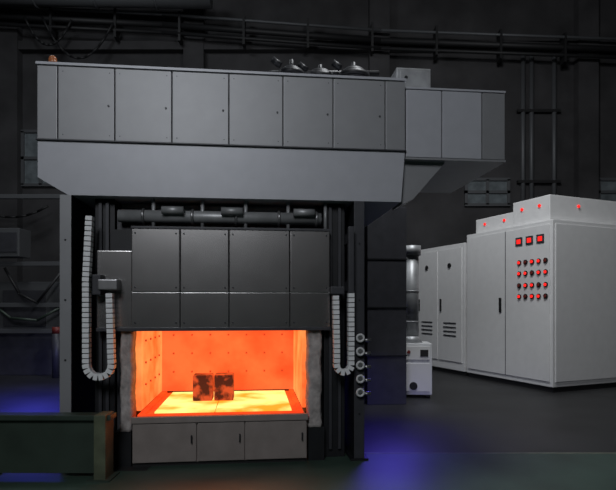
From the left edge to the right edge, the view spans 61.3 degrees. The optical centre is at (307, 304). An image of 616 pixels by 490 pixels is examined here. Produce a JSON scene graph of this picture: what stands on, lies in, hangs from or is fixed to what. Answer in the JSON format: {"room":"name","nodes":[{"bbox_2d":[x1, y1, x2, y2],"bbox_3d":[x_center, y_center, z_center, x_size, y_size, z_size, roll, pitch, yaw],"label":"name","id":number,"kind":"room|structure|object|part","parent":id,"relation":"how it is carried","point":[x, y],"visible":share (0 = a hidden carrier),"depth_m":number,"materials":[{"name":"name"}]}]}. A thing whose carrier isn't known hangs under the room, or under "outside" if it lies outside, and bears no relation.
{"room":"industrial hall","nodes":[
{"label":"industrial hall","id":0,"kind":"room"},
{"bbox_2d":[0,0,212,9],"bbox_3d":[-8.050,-10.569,17.200,9.709,1.562,0.620,0,0,0],"label":"duct","id":1,"kind":"object","parent":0,"point":[157,4],"depth_m":17.09,"materials":[{"name":"grey metal"}]},
{"bbox_2d":[0,370,615,489],"bbox_3d":[1.000,1.747,6.000,28.000,0.206,26.000,0,0,0],"label":"floor","id":2,"kind":"structure","parent":0,"point":[461,413],"depth_m":5.90,"materials":[{"name":"concrete"}]},
{"bbox_2d":[0,194,66,377],"bbox_3d":[-6.525,-0.450,12.600,2.310,4.200,1.800,0,0,0],"label":"storage rack","id":3,"kind":"object","parent":2,"relation":"on","point":[29,311],"visible":0.77,"depth_m":12.20,"materials":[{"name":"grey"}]},
{"bbox_2d":[0,411,119,481],"bbox_3d":[-3.100,1.340,4.955,2.520,0.620,0.270,0,0,0],"label":"barrier","id":4,"kind":"object","parent":2,"relation":"on","point":[30,442],"visible":1,"depth_m":4.95,"materials":[{"name":"green metal"}]},
{"bbox_2d":[35,55,505,466],"bbox_3d":[-0.449,-0.690,7.130,4.882,4.680,3.760,0,0,-6],"label":"furnace","id":5,"kind":"object","parent":2,"relation":"on","point":[230,209],"visible":0.98,"depth_m":5.42,"materials":[{"name":"paint"}]},
{"bbox_2d":[82,215,115,380],"bbox_3d":[-2.059,-0.069,5.131,0.304,1.619,0.090,0,0,-6],"label":"chain","id":6,"kind":"object","parent":5,"relation":"hanging from","point":[89,233],"visible":1,"depth_m":5.09,"materials":[{"name":"white plastic"}]},
{"bbox_2d":[193,373,213,400],"bbox_3d":[-1.240,0.970,6.172,0.225,0.299,0.260,0,0,-6],"label":"hot steel billet","id":7,"kind":"object","parent":5,"relation":"on","point":[203,383],"visible":1,"depth_m":6.04,"materials":[{"name":"brown metal"}]},
{"bbox_2d":[214,373,233,400],"bbox_3d":[-0.996,0.970,6.198,0.225,0.299,0.260,0,0,-6],"label":"hot steel billet","id":8,"kind":"object","parent":5,"relation":"on","point":[223,382],"visible":1,"depth_m":6.07,"materials":[{"name":"brown metal"}]},
{"bbox_2d":[35,61,505,227],"bbox_3d":[-0.436,-1.755,6.938,5.188,1.310,3.605,0,0,0],"label":"hood","id":9,"kind":"object","parent":5,"relation":"attached to","point":[119,134],"depth_m":5.40,"materials":[{"name":"paint"}]},
{"bbox_2d":[332,293,353,375],"bbox_3d":[0.364,0.300,5.386,0.224,0.854,0.090,0,0,-6],"label":"chain","id":10,"kind":"object","parent":5,"relation":"hanging from","point":[335,303],"visible":1,"depth_m":5.35,"materials":[{"name":"white plastic"}]},
{"bbox_3d":[0.432,-0.455,5.503,0.060,0.710,0.300,0,0,-6],"label":"chain guide rail","id":11,"kind":"part","parent":5,"relation":"part of","materials":[{"name":"black metal"}]},
{"bbox_2d":[406,245,431,397],"bbox_3d":[1.748,0.290,9.471,0.927,2.720,0.580,0,0,4],"label":"collector","id":12,"kind":"object","parent":2,"relation":"on","point":[418,352],"visible":0.68,"depth_m":9.21,"materials":[{"name":"white metal"}]},
{"bbox_2d":[418,243,467,375],"bbox_3d":[3.973,0.100,13.242,1.650,3.100,1.920,0,0,-23],"label":"tall cabinet","id":13,"kind":"object","parent":2,"relation":"on","point":[443,269],"visible":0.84,"depth_m":12.67,"materials":[{"name":"white metal"}]},
{"bbox_2d":[345,452,615,453],"bbox_3d":[7.700,1.646,5.770,14.600,0.008,0.040,0,0,0],"label":"trim","id":14,"kind":"structure","parent":2,"relation":"on","point":[364,452],"depth_m":5.77,"materials":[{"name":"paint"}]},
{"bbox_2d":[467,194,615,392],"bbox_3d":[5.256,-0.240,11.328,2.555,3.780,2.440,0,0,-23],"label":"tall cabinet","id":15,"kind":"object","parent":2,"relation":"on","point":[541,274],"visible":1,"depth_m":10.26,"materials":[{"name":"white metal"}]},
{"bbox_2d":[23,0,615,281],"bbox_3d":[1.000,-4.850,18.650,28.000,13.000,0.300,0,0,0],"label":"wall","id":16,"kind":"structure","parent":0,"point":[433,220],"depth_m":18.50,"materials":[{"name":"paint"}]},
{"bbox_2d":[21,130,52,186],"bbox_3d":[-9.150,-5.200,18.435,2.000,2.000,0.110,0,0,0],"label":"window","id":17,"kind":"structure","parent":16,"relation":"in","point":[29,144],"depth_m":18.45,"materials":[{"name":"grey glass"}]},
{"bbox_2d":[0,0,615,281],"bbox_3d":[1.000,-4.850,18.325,28.000,13.000,0.350,0,0,0],"label":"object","id":18,"kind":"structure","parent":16,"relation":"attached to","point":[586,12],"depth_m":18.15,"materials":[{"name":"paint"}]},
{"bbox_2d":[464,178,509,206],"bbox_3d":[6.350,-4.000,18.435,1.600,1.000,0.110,0,0,0],"label":"window","id":19,"kind":"structure","parent":16,"relation":"in","point":[480,192],"depth_m":18.45,"materials":[{"name":"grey glass"}]},
{"bbox_2d":[516,56,560,200],"bbox_3d":[8.150,-5.600,18.380,1.500,6.500,0.160,0,0,0],"label":"pipes","id":20,"kind":"object","parent":16,"relation":"attached to","point":[531,110],"visible":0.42,"depth_m":18.31,"materials":[{"name":"grey metal"}]},
{"bbox_2d":[599,178,615,201],"bbox_3d":[11.250,-4.000,18.435,2.000,1.000,0.110,0,0,0],"label":"window","id":21,"kind":"structure","parent":16,"relation":"in","point":[607,186],"depth_m":18.45,"materials":[{"name":"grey glass"}]},
{"bbox_3d":[1.000,-11.450,5.750,28.600,0.200,26.100,0,0,0],"label":"ceiling","id":22,"kind":"structure","parent":0,"visible":0},
{"bbox_2d":[0,16,113,217],"bbox_3d":[-9.497,-6.353,17.600,5.865,6.830,0.080,0,0,0],"label":"hanging cables","id":23,"kind":"object","parent":22,"relation":"hanging from","point":[24,17],"visible":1,"depth_m":17.57,"materials":[{"name":"black plastic"}]},
{"bbox_2d":[0,6,615,65],"bbox_3d":[0.999,-9.232,17.922,27.809,2.336,0.357,0,0,0],"label":"pipe","id":24,"kind":"object","parent":22,"relation":"attached to","point":[52,18],"visible":0.95,"depth_m":17.79,"materials":[{"name":"black metal"}]}
]}

